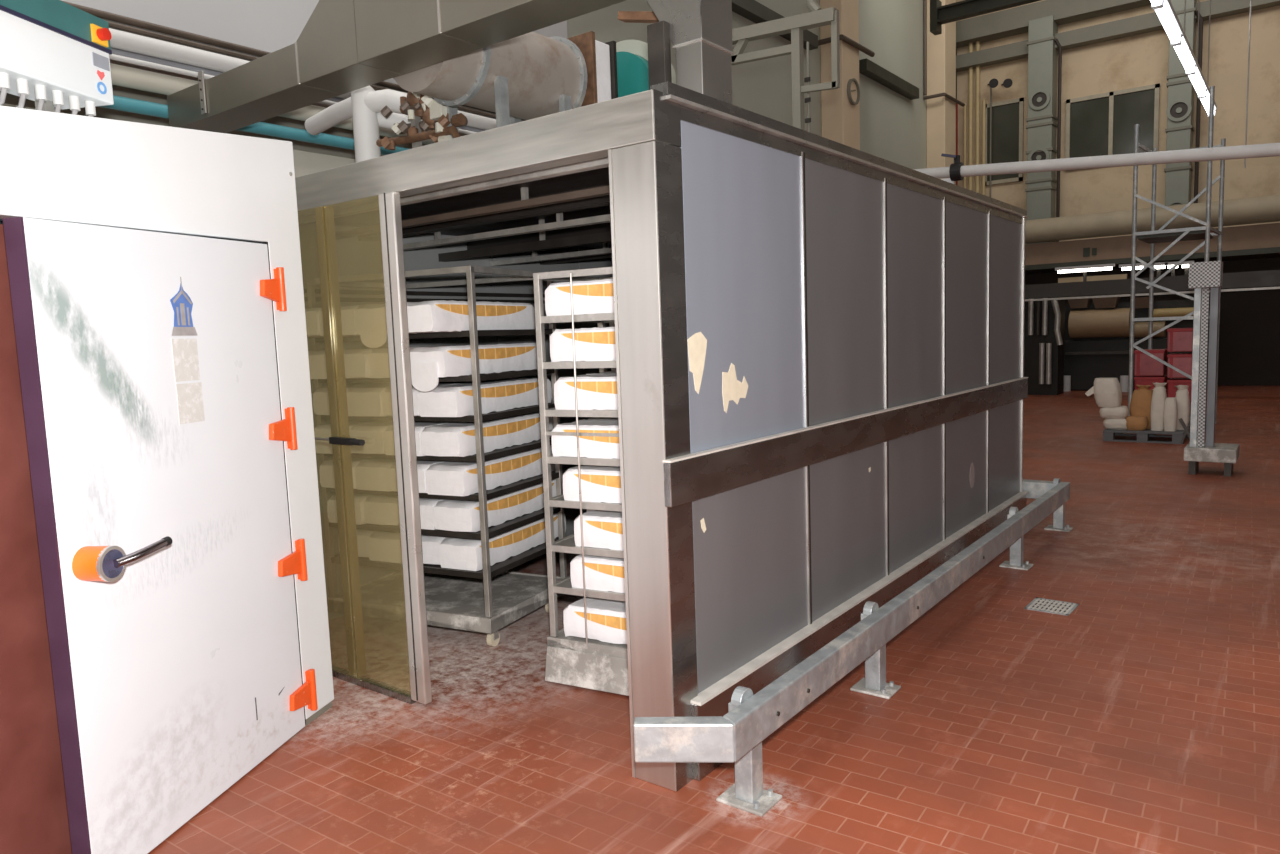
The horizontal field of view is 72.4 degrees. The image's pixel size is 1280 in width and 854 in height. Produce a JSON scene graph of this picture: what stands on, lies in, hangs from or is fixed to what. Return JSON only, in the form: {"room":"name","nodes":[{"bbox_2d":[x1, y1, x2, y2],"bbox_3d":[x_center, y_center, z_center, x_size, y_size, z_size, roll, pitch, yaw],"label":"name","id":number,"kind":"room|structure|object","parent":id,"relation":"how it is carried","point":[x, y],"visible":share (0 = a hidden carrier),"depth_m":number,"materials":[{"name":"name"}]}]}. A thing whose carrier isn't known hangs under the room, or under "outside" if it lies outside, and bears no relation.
{"room":"processing plant","nodes":[
{"label":"processing plant","id":0,"kind":"room"},
{"bbox_2d":[96,95,407,154],"bbox_3d":[-1.518,-2.302,7.650,0.084,0.084,12.000,2,8,37],"label":"pipe","id":1,"kind":"object","parent":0,"point":[131,105],"visible":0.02,"depth_m":6.17,"materials":[{"name":"metal"}]},
{"bbox_2d":[110,63,434,144],"bbox_3d":[-1.524,-2.471,7.633,0.124,0.124,12.000,2,8,37],"label":"pipe","id":2,"kind":"object","parent":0,"point":[124,76],"visible":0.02,"depth_m":5.58,"materials":[{"name":"metal"}]},
{"bbox_2d":[111,48,484,131],"bbox_3d":[-1.505,-2.589,7.602,0.052,0.052,12.000,2,8,37],"label":"pipe","id":3,"kind":"object","parent":2,"relation":"on","point":[114,51],"visible":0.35,"depth_m":5.62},
{"bbox_2d":[109,54,476,134],"bbox_3d":[-1.463,-2.548,7.576,0.034,0.034,12.000,2,8,37],"label":"pipe","id":4,"kind":"object","parent":3,"relation":"attached to","point":[112,56],"visible":0.31,"depth_m":5.54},
{"bbox_2d":[109,28,496,129],"bbox_3d":[-1.492,-2.668,7.582,0.110,0.110,12.000,2,8,37],"label":"pipe","id":5,"kind":"object","parent":3,"relation":"on","point":[121,40],"visible":0.35,"depth_m":5.63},
{"bbox_2d":[62,0,567,135],"bbox_3d":[-3.525,-3.788,6.203,1.250,2.310,7.600,2,8,37],"label":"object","id":6,"kind":"object","parent":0,"point":[270,26],"visible":0.03,"depth_m":6.14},
{"bbox_2d":[0,0,926,168],"bbox_3d":[-0.640,-5.111,11.543,0.300,11.000,29.800,2,8,37],"label":"wall","id":7,"kind":"structure","parent":0,"point":[893,126],"depth_m":16.24,"materials":[{"name":"paint"}]},
{"bbox_2d":[731,0,817,49],"bbox_3d":[1.659,-6.786,14.063,0.200,0.220,5.035,2,8,37],"label":"trim","id":8,"kind":"structure","parent":7,"relation":"attached to","point":[754,11],"depth_m":14.40,"materials":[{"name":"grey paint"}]},
{"bbox_2d":[820,0,859,149],"bbox_3d":[3.865,-5.827,16.818,0.450,11.000,0.789,2,8,37],"label":"pillar","id":9,"kind":"structure","parent":7,"relation":"attached to","point":[840,120],"depth_m":16.47,"materials":[{"name":"beige paint"}]},
{"bbox_2d":[859,58,918,99],"bbox_3d":[5.442,-7.537,19.006,0.200,0.220,3.039,2,8,37],"label":"trim","id":10,"kind":"structure","parent":7,"relation":"attached to","point":[868,68],"depth_m":18.75,"materials":[{"name":"green paint"}]},
{"bbox_2d":[927,0,955,184],"bbox_3d":[7.388,-6.436,21.427,0.450,11.000,0.824,2,8,37],"label":"trim","id":11,"kind":"structure","parent":7,"relation":"attached to","point":[941,48],"depth_m":20.98,"materials":[{"name":"beige paint"}]},
{"bbox_2d":[1025,223,1279,264],"bbox_3d":[13.398,-3.896,17.616,14.800,0.515,0.100,2,8,37],"label":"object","id":12,"kind":"structure","parent":7,"relation":"attached to","point":[1261,235],"depth_m":19.36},
{"bbox_2d":[1025,195,1279,242],"bbox_3d":[12.810,-4.442,17.803,10.000,0.533,0.533,2,8,37],"label":"duct","id":13,"kind":"object","parent":12,"relation":"on","point":[1263,209],"visible":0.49,"depth_m":18.92,"materials":[{"name":"metal"}]},
{"bbox_2d":[148,385,1279,853],"bbox_3d":[5.450,0.662,7.651,15.100,0.100,29.800,2,8,37],"label":"floor","id":14,"kind":"structure","parent":0,"point":[1144,718],"depth_m":3.52,"materials":[{"name":"tile"}]},
{"bbox_2d":[0,105,333,853],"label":"door","id":15,"kind":"structure","parent":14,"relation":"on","point":[164,625],"depth_m":2.82,"materials":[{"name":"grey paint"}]},
{"bbox_2d":[0,0,113,116],"bbox_3d":[-2.054,-1.218,2.880,0.260,0.411,0.623,-1,6,10],"label":"control box","id":16,"kind":"object","parent":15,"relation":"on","point":[54,53],"visible":0.85,"depth_m":2.93,"materials":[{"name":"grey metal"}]},
{"bbox_2d":[306,266,566,645],"bbox_3d":[-1.123,0.137,4.978,1.126,1.969,0.806,1,7,26],"label":"rack","id":17,"kind":"object","parent":14,"relation":"on","point":[489,599],"visible":0.5,"depth_m":4.73,"materials":[{"name":"metal"}]},
{"bbox_2d":[314,420,382,453],"bbox_3d":[-1.483,0.024,5.111,0.262,0.156,0.900,1,7,26],"label":"trough","id":18,"kind":"object","parent":17,"relation":"on","point":[321,431],"visible":0.11,"depth_m":4.74,"materials":[{"name":"white plastic"}]},
{"bbox_2d":[327,493,372,524],"bbox_3d":[-1.439,0.413,5.222,0.262,0.156,0.900,1,7,26],"label":"trough","id":19,"kind":"object","parent":17,"relation":"on","point":[359,499],"visible":0.06,"depth_m":4.84,"materials":[{"name":"white plastic"}]},
{"bbox_2d":[347,384,390,415],"bbox_3d":[-1.266,-0.177,5.002,0.262,0.156,0.900,1,7,25],"label":"trough","id":20,"kind":"object","parent":17,"relation":"on","point":[361,401],"visible":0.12,"depth_m":4.60,"materials":[{"name":"white plastic"}]},
{"bbox_2d":[355,458,395,491],"bbox_3d":[-1.233,0.220,5.073,0.262,0.156,0.900,1,7,26],"label":"trough","id":21,"kind":"object","parent":17,"relation":"on","point":[372,474],"visible":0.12,"depth_m":4.68,"materials":[{"name":"white plastic"}]},
{"bbox_2d":[363,495,399,525],"bbox_3d":[-1.211,0.414,5.135,0.262,0.156,0.900,1,7,25],"label":"trough","id":22,"kind":"object","parent":17,"relation":"on","point":[377,509],"visible":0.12,"depth_m":4.74,"materials":[{"name":"white plastic"}]},
{"bbox_2d":[349,421,420,453],"bbox_3d":[-1.254,0.025,5.024,0.262,0.156,0.900,1,7,26],"label":"trough","id":23,"kind":"object","parent":17,"relation":"on","point":[372,433],"visible":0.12,"depth_m":4.62,"materials":[{"name":"white plastic"}]},
{"bbox_2d":[368,531,401,563],"bbox_3d":[-1.197,0.616,5.167,0.262,0.156,0.900,1,7,26],"label":"trough","id":24,"kind":"object","parent":17,"relation":"on","point":[383,546],"visible":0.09,"depth_m":4.77,"materials":[{"name":"white plastic"}]},
{"bbox_2d":[355,303,416,347],"bbox_3d":[-1.120,-0.550,4.716,0.262,0.220,0.912,1,7,26],"label":"trough","id":25,"kind":"object","parent":17,"relation":"on","point":[370,319],"visible":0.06,"depth_m":4.32,"materials":[{"name":"white plastic"}]},
{"bbox_2d":[344,345,451,378],"bbox_3d":[-1.312,-0.369,4.897,0.262,0.156,0.900,1,7,26],"label":"trough","id":26,"kind":"object","parent":17,"relation":"on","point":[356,362],"visible":0.14,"depth_m":4.47,"materials":[{"name":"white plastic"}]},
{"bbox_2d":[388,460,444,492],"bbox_3d":[-1.020,0.225,4.952,0.262,0.156,0.900,1,7,26],"label":"trough","id":27,"kind":"object","parent":17,"relation":"on","point":[422,465],"visible":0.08,"depth_m":4.58,"materials":[{"name":"white plastic"}]},
{"bbox_2d":[383,421,452,455],"bbox_3d":[-1.034,0.028,4.916,0.262,0.156,0.900,1,7,26],"label":"trough","id":28,"kind":"object","parent":17,"relation":"on","point":[389,445],"visible":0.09,"depth_m":4.55,"materials":[{"name":"white plastic"}]},
{"bbox_2d":[369,344,488,377],"bbox_3d":[-1.080,-0.369,4.811,0.262,0.156,0.900,1,7,26],"label":"trough","id":29,"kind":"object","parent":17,"relation":"on","point":[379,367],"visible":0.11,"depth_m":4.43,"materials":[{"name":"white plastic"}]},
{"bbox_2d":[315,329,552,342],"bbox_3d":[-1.146,-0.514,4.910,1.096,0.030,0.772,1,7,26],"label":"shelf","id":30,"kind":"object","parent":17,"relation":"attached to","point":[473,334],"depth_m":4.49,"materials":[{"name":"metal"}]},
{"bbox_2d":[318,369,554,382],"bbox_3d":[-1.138,-0.292,4.933,1.096,0.030,0.772,1,7,26],"label":"shelf","id":31,"kind":"object","parent":17,"relation":"attached to","point":[476,377],"depth_m":4.61,"materials":[{"name":"metal"}]},
{"bbox_2d":[324,438,551,461],"bbox_3d":[-1.124,0.112,4.976,1.096,0.030,0.772,1,7,26],"label":"shelf","id":32,"kind":"object","parent":17,"relation":"attached to","point":[481,456],"depth_m":4.61,"materials":[{"name":"metal"}]},
{"bbox_2d":[321,403,554,421],"bbox_3d":[-1.131,-0.089,4.955,1.096,0.030,0.772,1,7,26],"label":"shelf","id":33,"kind":"object","parent":17,"relation":"attached to","point":[478,416],"depth_m":4.59,"materials":[{"name":"metal"}]},
{"bbox_2d":[326,471,558,500],"bbox_3d":[-1.117,0.311,4.997,1.096,0.030,0.772,1,7,26],"label":"shelf","id":34,"kind":"object","parent":17,"relation":"attached to","point":[485,495],"depth_m":4.67,"materials":[{"name":"metal"}]},
{"bbox_2d":[331,539,558,578],"bbox_3d":[-1.102,0.714,5.039,1.096,0.030,0.772,1,7,26],"label":"shelf","id":35,"kind":"object","parent":17,"relation":"attached to","point":[498,568],"depth_m":4.70,"materials":[{"name":"metal"}]},
{"bbox_2d":[329,507,560,539],"bbox_3d":[-1.109,0.510,5.018,1.096,0.030,0.772,1,7,26],"label":"shelf","id":36,"kind":"object","parent":17,"relation":"attached to","point":[492,531],"depth_m":4.68,"materials":[{"name":"metal"}]},
{"bbox_2d":[327,570,562,633],"bbox_3d":[-1.093,0.967,5.066,1.126,0.080,0.806,1,7,26],"label":"tray","id":37,"kind":"object","parent":17,"relation":"on","point":[455,602],"depth_m":4.88,"materials":[{"name":"grey metal"}]},
{"bbox_2d":[407,300,535,332],"bbox_3d":[-0.897,-0.579,4.613,0.262,0.156,0.900,1,7,26],"label":"trough","id":38,"kind":"object","parent":17,"relation":"on","point":[440,315],"visible":0.85,"depth_m":4.36,"materials":[{"name":"plastic"}]},
{"bbox_2d":[410,342,537,391],"bbox_3d":[-0.861,-0.332,4.695,0.262,0.220,0.912,1,7,26],"label":"trough","id":39,"kind":"object","parent":17,"relation":"on","point":[428,364],"visible":0.88,"depth_m":4.36,"materials":[{"name":"plastic"}]},
{"bbox_2d":[418,377,551,416],"bbox_3d":[-0.821,-0.171,4.792,0.262,0.156,0.900,1,7,26],"label":"package","id":40,"kind":"object","parent":17,"relation":"on","point":[455,400],"visible":0.79,"depth_m":4.55,"materials":[{"name":"plastic"}]},
{"bbox_2d":[421,412,552,456],"bbox_3d":[-0.816,0.031,4.811,0.262,0.156,0.900,1,7,26],"label":"package","id":41,"kind":"object","parent":17,"relation":"on","point":[456,439],"visible":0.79,"depth_m":4.55,"materials":[{"name":"plastic"}]},
{"bbox_2d":[426,445,554,495],"bbox_3d":[-0.797,0.228,4.847,0.262,0.156,0.900,1,7,26],"label":"package","id":42,"kind":"object","parent":17,"relation":"on","point":[450,478],"visible":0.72,"depth_m":4.56,"materials":[{"name":"plastic"}]},
{"bbox_2d":[434,479,556,531],"bbox_3d":[-0.771,0.421,4.911,0.262,0.156,0.900,1,7,26],"label":"package","id":43,"kind":"object","parent":17,"relation":"on","point":[449,514],"visible":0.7,"depth_m":4.60,"materials":[{"name":"plastic"}]},
{"bbox_2d":[439,513,565,570],"bbox_3d":[-0.752,0.622,4.955,0.262,0.156,0.900,1,7,26],"label":"trough","id":44,"kind":"object","parent":17,"relation":"on","point":[454,553],"visible":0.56,"depth_m":4.64,"materials":[{"name":"plastic"}]},
{"bbox_2d":[533,267,628,695],"bbox_3d":[0.038,0.223,4.063,0.840,1.883,0.628,1,7,28],"label":"rack","id":45,"kind":"object","parent":14,"relation":"on","point":[595,664],"visible":0.36,"depth_m":3.95,"materials":[{"name":"metal"}]},
{"bbox_2d":[541,313,614,322],"bbox_3d":[0.017,-0.505,3.996,0.796,0.030,0.572,1,7,28],"label":"shelf","id":46,"kind":"object","parent":45,"relation":"attached to","point":[603,317],"depth_m":3.84,"materials":[{"name":"metal"}]},
{"bbox_2d":[545,279,613,315],"bbox_3d":[-0.032,-0.572,3.847,0.760,0.156,0.272,1,7,28],"label":"trough","id":47,"kind":"object","parent":45,"relation":"on","point":[595,296],"visible":0.38,"depth_m":3.82,"materials":[{"name":"plastic"}]},
{"bbox_2d":[543,361,615,368],"bbox_3d":[0.024,-0.301,4.018,0.796,0.030,0.572,1,7,28],"label":"shelf","id":48,"kind":"object","parent":45,"relation":"attached to","point":[576,364],"depth_m":3.84,"materials":[{"name":"metal"}]},
{"bbox_2d":[545,408,617,416],"bbox_3d":[0.032,-0.088,4.040,0.796,0.030,0.572,1,7,28],"label":"shelf","id":49,"kind":"object","parent":45,"relation":"attached to","point":[552,412],"depth_m":3.87,"materials":[{"name":"metal"}]},
{"bbox_2d":[550,327,615,361],"bbox_3d":[-0.012,-0.367,3.861,0.760,0.158,0.272,1,7,28],"label":"trough","id":50,"kind":"object","parent":45,"relation":"on","point":[597,343],"visible":0.44,"depth_m":3.84,"materials":[{"name":"plastic"}]},
{"bbox_2d":[548,454,619,465],"bbox_3d":[0.039,0.126,4.062,0.796,0.030,0.572,1,7,28],"label":"shelf","id":51,"kind":"object","parent":45,"relation":"attached to","point":[578,460],"depth_m":3.89,"materials":[{"name":"metal"}]},
{"bbox_2d":[552,419,619,458],"bbox_3d":[-0.010,0.060,3.913,0.760,0.158,0.272,1,7,28],"label":"package","id":52,"kind":"object","parent":45,"relation":"on","point":[590,446],"visible":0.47,"depth_m":3.89,"materials":[{"name":"plastic"}]},
{"bbox_2d":[554,374,617,409],"bbox_3d":[0.005,-0.154,3.879,0.760,0.156,0.272,1,7,28],"label":"package","id":53,"kind":"object","parent":45,"relation":"on","point":[595,391],"visible":0.33,"depth_m":3.86,"materials":[{"name":"plastic"}]},
{"bbox_2d":[550,494,621,511],"bbox_3d":[0.046,0.325,4.083,0.796,0.030,0.572,1,7,28],"label":"shelf","id":54,"kind":"object","parent":45,"relation":"attached to","point":[557,501],"depth_m":3.92,"materials":[{"name":"metal"}]},
{"bbox_2d":[547,628,627,658],"bbox_3d":[0.073,1.056,4.160,0.826,0.205,0.606,1,7,28],"label":"tray","id":55,"kind":"object","parent":45,"relation":"on","point":[559,646],"depth_m":4.00,"materials":[{"name":"grey paint"}]},
{"bbox_2d":[552,534,623,557],"bbox_3d":[0.054,0.533,4.105,0.796,0.030,0.572,1,7,28],"label":"shelf","id":56,"kind":"object","parent":45,"relation":"attached to","point":[566,544],"depth_m":3.96,"materials":[{"name":"metal"}]},
{"bbox_2d":[554,575,624,600],"bbox_3d":[0.061,0.727,4.125,0.796,0.030,0.572,1,7,28],"label":"shelf","id":57,"kind":"object","parent":45,"relation":"attached to","point":[564,586],"depth_m":3.98,"materials":[{"name":"metal"}]},
{"bbox_2d":[563,465,621,503],"bbox_3d":[0.042,0.259,3.911,0.760,0.156,0.272,1,7,28],"label":"package","id":58,"kind":"object","parent":45,"relation":"on","point":[599,484],"visible":0.29,"depth_m":3.90,"materials":[{"name":"plastic"}]},
{"bbox_2d":[564,597,626,643],"bbox_3d":[0.038,0.895,3.991,0.760,0.158,0.272,1,7,28],"label":"trough","id":59,"kind":"object","parent":45,"relation":"on","point":[606,618],"visible":0.36,"depth_m":3.98,"materials":[{"name":"white plastic"}]},
{"bbox_2d":[570,554,624,592],"bbox_3d":[0.074,0.661,3.943,0.760,0.156,0.272,1,7,28],"label":"trough","id":60,"kind":"object","parent":45,"relation":"on","point":[602,573],"visible":0.23,"depth_m":3.94,"materials":[{"name":"white plastic"}]},
{"bbox_2d":[574,510,623,550],"bbox_3d":[0.093,0.469,3.909,0.760,0.158,0.272,1,7,28],"label":"package","id":61,"kind":"object","parent":45,"relation":"on","point":[601,528],"visible":0.24,"depth_m":3.91,"materials":[{"name":"white plastic"}]},
{"bbox_2d":[295,81,1028,790],"bbox_3d":[0.365,-0.213,5.630,2.905,2.425,4.773,2,8,37],"label":"chamber","id":62,"kind":"object","parent":14,"relation":"on","point":[822,386],"visible":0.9,"depth_m":3.77,"materials":[{"name":"metal"}]},
{"bbox_2d":[305,86,430,161],"bbox_3d":[-1.719,-1.692,5.431,1.015,0.775,0.333,0,6,23],"label":"vent pipe","id":63,"kind":"object","parent":62,"relation":"on","point":[365,104],"visible":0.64,"depth_m":5.24,"materials":[{"name":"plastic"}]},
{"bbox_2d":[376,78,467,149],"bbox_3d":[-1.212,-1.666,4.972,0.876,0.783,0.251,2,8,37],"label":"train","id":64,"kind":"object","parent":62,"relation":"on","point":[435,117],"visible":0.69,"depth_m":4.91,"materials":[{"name":"metal"}]},
{"bbox_2d":[394,31,617,138],"bbox_3d":[-0.731,-1.773,4.923,0.545,0.970,1.290,2,8,37],"label":"drum","id":65,"kind":"object","parent":62,"relation":"on","point":[531,75],"visible":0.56,"depth_m":4.75,"materials":[{"name":"metal"}]},
{"bbox_2d":[616,40,676,97],"bbox_3d":[-0.096,-1.892,5.510,0.740,1.040,0.150,2,8,37],"label":"round fan housing","id":66,"kind":"object","parent":62,"relation":"on","point":[632,55],"visible":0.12,"depth_m":5.36,"materials":[{"name":"metal"}]},
{"bbox_2d":[647,20,671,89],"bbox_3d":[0.071,-1.282,3.128,0.075,0.308,0.040,2,8,37],"label":"plate","id":67,"kind":"object","parent":62,"relation":"on","point":[658,33],"visible":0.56,"depth_m":3.10,"materials":[{"name":"metal"}]},
{"bbox_2d":[646,0,734,103],"bbox_3d":[0.168,-1.889,3.126,0.236,1.509,0.215,2,8,37],"label":"vent stack","id":68,"kind":"object","parent":62,"relation":"on","point":[700,30],"visible":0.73,"depth_m":3.09,"materials":[{"name":"metal"}]},
{"bbox_2d":[167,0,658,132],"bbox_3d":[-1.370,-1.946,4.320,3.604,0.694,0.278,2,8,37],"label":"duct","id":69,"kind":"object","parent":68,"relation":"attached to","point":[344,46],"visible":0.95,"depth_m":4.22,"materials":[{"name":"metal"}]},
{"bbox_2d":[731,0,839,129],"bbox_3d":[0.881,-2.188,6.085,1.079,1.436,0.200,2,8,37],"label":"support frame","id":70,"kind":"object","parent":62,"relation":"on","point":[795,25],"visible":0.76,"depth_m":5.89,"materials":[{"name":"grey paint"}]},
{"bbox_2d":[633,478,1072,816],"bbox_3d":[1.408,0.841,4.958,0.930,0.395,5.158,2,8,37],"label":"guard rail","id":71,"kind":"object","parent":14,"relation":"on","point":[737,737],"visible":0.97,"depth_m":3.29,"materials":[{"name":"metal"}]},
{"bbox_2d":[1024,297,1064,394],"bbox_3d":[8.782,-1.764,19.082,0.954,2.100,0.805,2,8,37],"label":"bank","id":72,"kind":"object","parent":14,"relation":"on","point":[1044,321],"visible":0.84,"depth_m":18.83,"materials":[{"name":"metal"}]},
{"bbox_2d":[1024,597,1078,615],"bbox_3d":[2.317,1.013,4.917,0.230,0.015,0.240,3,8,39],"label":"floor drain","id":73,"kind":"object","parent":14,"relation":"on","point":[1038,604],"visible":1,"depth_m":4.91,"materials":[{"name":"metal"}]},
{"bbox_2d":[1058,274,1209,391],"bbox_3d":[10.816,-2.098,19.409,2.950,2.551,1.362,2,8,37],"label":"machine","id":74,"kind":"object","parent":14,"relation":"on","point":[1096,335],"visible":0.49,"depth_m":19.22,"materials":[{"name":"brown metal"}]},
{"bbox_2d":[1103,426,1189,443],"bbox_3d":[6.682,0.088,11.526,0.900,0.145,0.770,2,8,37],"label":"pallet","id":75,"kind":"object","parent":14,"relation":"on","point":[1143,436],"visible":0.71,"depth_m":11.25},
{"bbox_2d":[1103,417,1126,429],"bbox_3d":[6.341,-0.053,11.582,0.345,0.145,0.384,2,8,37],"label":"sack","id":76,"kind":"object","parent":75,"relation":"on","point":[1114,424],"visible":0.72,"depth_m":11.45,"materials":[{"name":"white fabric"}]},
{"bbox_2d":[1099,405,1128,418],"bbox_3d":[6.285,-0.200,11.582,0.341,0.150,0.361,2,7,33],"label":"sack","id":77,"kind":"object","parent":76,"relation":"on","point":[1121,412],"visible":0.94,"depth_m":11.44,"materials":[{"name":"white fabric"}]},
{"bbox_2d":[1085,378,1121,406],"bbox_3d":[6.166,-0.462,11.614,0.414,0.370,0.346,2,8,37],"label":"sack","id":78,"kind":"object","parent":77,"relation":"on","point":[1107,392],"visible":1,"depth_m":11.46,"materials":[{"name":"fabric"}]},
{"bbox_2d":[1129,385,1152,428],"bbox_3d":[6.650,-0.273,11.547,0.306,0.568,0.282,2,8,37],"label":"sack","id":79,"kind":"object","parent":75,"relation":"on","point":[1140,404],"visible":0.61,"depth_m":11.45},
{"bbox_2d":[1150,382,1166,430],"bbox_3d":[6.689,-0.270,11.263,0.174,0.618,0.241,2,8,37],"label":"sack","id":80,"kind":"object","parent":75,"relation":"on","point":[1159,396],"visible":0.9,"depth_m":11.18,"materials":[{"name":"white fabric"}]},
{"bbox_2d":[1025,270,1279,300],"bbox_3d":[11.131,-1.672,16.163,10.500,2.358,0.400,2,8,37],"label":"gantry","id":81,"kind":"object","parent":14,"relation":"on","point":[1263,279],"visible":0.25,"depth_m":17.01,"materials":[{"name":"metal"}]},
{"bbox_2d":[1128,86,1225,423],"bbox_3d":[7.683,-2.292,12.502,0.986,4.600,1.276,2,8,37],"label":"scaffold tower","id":82,"kind":"object","parent":14,"relation":"on","point":[1182,234],"visible":0.7,"depth_m":12.25,"materials":[{"name":"metal"}]},
{"bbox_2d":[1178,261,1239,476],"bbox_3d":[5.762,-0.590,8.829,0.513,2.120,0.500,2,8,37],"label":"metal post","id":83,"kind":"object","parent":14,"relation":"on","point":[1209,274],"visible":1,"depth_m":8.73,"materials":[{"name":"metal"}]},
{"bbox_2d":[956,0,1279,244],"bbox_3d":[14.281,-6.392,18.636,14.800,11.000,0.300,2,8,37],"label":"wall","id":84,"kind":"structure","parent":0,"point":[1139,60],"depth_m":20.17,"materials":[{"name":"beige paint"}]},
{"bbox_2d":[930,0,1040,34],"bbox_3d":[8.153,-7.936,15.332,6.050,0.600,0.300,2,8,37],"label":"beam","id":85,"kind":"structure","parent":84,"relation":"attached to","point":[939,14],"depth_m":16.77,"materials":[{"name":"metal"}]},
{"bbox_2d":[985,98,1023,185],"bbox_3d":[9.211,-7.218,22.160,0.958,2.018,0.080,2,8,37],"label":"window","id":86,"kind":"structure","parent":84,"relation":"in","point":[1007,143],"depth_m":22.11,"materials":[{"name":"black glass"}]},
{"bbox_2d":[1025,15,1061,244],"bbox_3d":[9.868,-6.968,21.320,0.744,5.706,0.550,2,8,37],"label":"air duct","id":87,"kind":"object","parent":84,"relation":"attached to","point":[1043,119],"visible":0.82,"depth_m":21.11,"materials":[{"name":"metal"}]},
{"bbox_2d":[956,0,1150,47],"bbox_3d":[13.915,-9.780,17.960,14.800,0.500,0.500,2,8,37],"label":"trim","id":88,"kind":"structure","parent":84,"relation":"attached to","point":[1013,21],"depth_m":21.10,"materials":[{"name":"grey paint"}]},
{"bbox_2d":[1065,83,1159,157],"bbox_3d":[11.157,-7.072,20.692,1.959,1.666,0.080,2,8,37],"label":"window","id":89,"kind":"structure","parent":84,"relation":"in","point":[1101,124],"depth_m":20.65,"materials":[{"name":"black glass"}]},
{"bbox_2d":[956,0,1279,71],"bbox_3d":[13.986,-9.102,18.091,14.800,0.320,0.350,2,8,37],"label":"beam","id":90,"kind":"structure","parent":84,"relation":"attached to","point":[1150,22],"depth_m":20.31,"materials":[{"name":"grey paint"}]},
{"bbox_2d":[1025,257,1279,384],"bbox_3d":[14.317,-2.331,18.917,14.800,2.866,0.058,2,8,37],"label":"wall","id":91,"kind":"structure","parent":84,"relation":"attached to","point":[1249,329],"depth_m":19.53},
{"bbox_2d":[1025,247,1279,273],"bbox_3d":[13.681,-3.631,18.004,14.800,0.112,2.000,2,8,37],"label":"trim","id":92,"kind":"structure","parent":84,"relation":"attached to","point":[1273,252],"depth_m":18.85,"materials":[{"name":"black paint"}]},
{"bbox_2d":[1164,0,1202,205],"bbox_3d":[12.168,-7.035,19.552,0.646,5.044,0.550,2,8,37],"label":"air duct","id":93,"kind":"object","parent":84,"relation":"attached to","point":[1180,129],"visible":0.59,"depth_m":19.41,"materials":[{"name":"metal"}]},
{"bbox_3d":[5.051,-10.421,6.489,15.100,0.200,29.800,2,8,37],"label":"ceiling","id":94,"kind":"structure","parent":0,"visible":0},
{"bbox_2d":[913,0,1279,183],"bbox_3d":[3.632,-6.747,10.716,7.398,7.881,0.225,2,8,37],"label":"pipe","id":95,"kind":"object","parent":94,"relation":"hanging from","point":[957,171],"visible":0.74,"depth_m":9.84,"materials":[{"name":"grey metal"}]},
{"bbox_2d":[60,0,525,120],"bbox_3d":[-1.536,-2.814,7.597,0.044,0.044,12.000,2,8,37],"label":"pipe","id":96,"kind":"object","parent":95,"relation":"attached to","point":[98,13],"visible":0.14,"depth_m":5.68,"materials":[{"name":"metal"}]},
{"bbox_2d":[107,21,495,117],"bbox_3d":[-1.502,-2.753,7.579,0.028,0.028,12.000,2,8,37],"label":"pipe","id":97,"kind":"object","parent":95,"relation":"attached to","point":[111,24],"visible":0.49,"depth_m":5.74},
{"bbox_2d":[1153,0,1182,44],"bbox_3d":[5.788,-7.543,9.446,0.140,6.190,1.580,2,8,37],"label":"lamp","id":98,"kind":"object","parent":94,"relation":"hanging from","point":[1166,13],"visible":0.88,"depth_m":9.70,"materials":[{"name":"white"}]},
{"bbox_2d":[1172,0,1196,73],"bbox_3d":[6.766,-7.712,10.726,0.140,6.190,1.580,2,8,37],"label":"lamp","id":99,"kind":"object","parent":94,"relation":"hanging from","point":[1184,51],"visible":0.79,"depth_m":10.98,"materials":[{"name":"white"}]},
{"bbox_3d":[-1.719,-1.810,7.869,0.250,0.280,12.000,2,8,37],"label":"wall trunking","id":100,"kind":"structure","parent":0,"visible":0},
{"bbox_2d":[1,103,355,176],"bbox_3d":[-1.670,-2.115,7.792,0.200,0.220,12.000,2,8,37],"label":"wall trunking","id":101,"kind":"structure","parent":100,"relation":"attached to","point":[305,163],"depth_m":6.58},
{"bbox_3d":[7.785,-0.100,12.886,1.000,0.155,0.650,2,8,37],"label":"pallet","id":102,"kind":"object","parent":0,"visible":0},
{"bbox_2d":[1134,375,1167,394],"bbox_3d":[7.567,-0.495,12.937,0.386,0.517,0.466,2,8,37],"label":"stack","id":103,"kind":"object","parent":102,"relation":"on","point":[1139,380],"visible":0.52,"depth_m":12.76,"materials":[{"name":"red plastic"}]},
{"bbox_2d":[1134,349,1167,375],"bbox_3d":[7.543,-0.953,12.895,0.388,0.374,0.466,2,8,37],"label":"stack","id":104,"kind":"object","parent":103,"relation":"on","point":[1144,365],"visible":0.8,"depth_m":12.73,"materials":[{"name":"red plastic"}]},
{"bbox_2d":[1167,378,1191,403],"bbox_3d":[7.886,-0.522,12.663,0.386,0.348,0.466,2,8,37],"label":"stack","id":105,"kind":"object","parent":102,"relation":"on","point":[1171,392],"visible":0.44,"depth_m":12.54,"materials":[{"name":"red plastic"}]},
{"bbox_2d":[1167,353,1191,377],"bbox_3d":[7.866,-0.891,12.630,0.385,0.339,0.466,2,8,37],"label":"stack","id":106,"kind":"object","parent":105,"relation":"on","point":[1182,361],"visible":0.52,"depth_m":12.47,"materials":[{"name":"red plastic"}]},
{"bbox_2d":[1167,328,1192,351],"bbox_3d":[7.845,-1.258,12.597,0.384,0.330,0.466,2,8,37],"label":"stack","id":107,"kind":"object","parent":106,"relation":"on","point":[1179,339],"visible":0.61,"depth_m":12.43,"materials":[{"name":"red plastic"}]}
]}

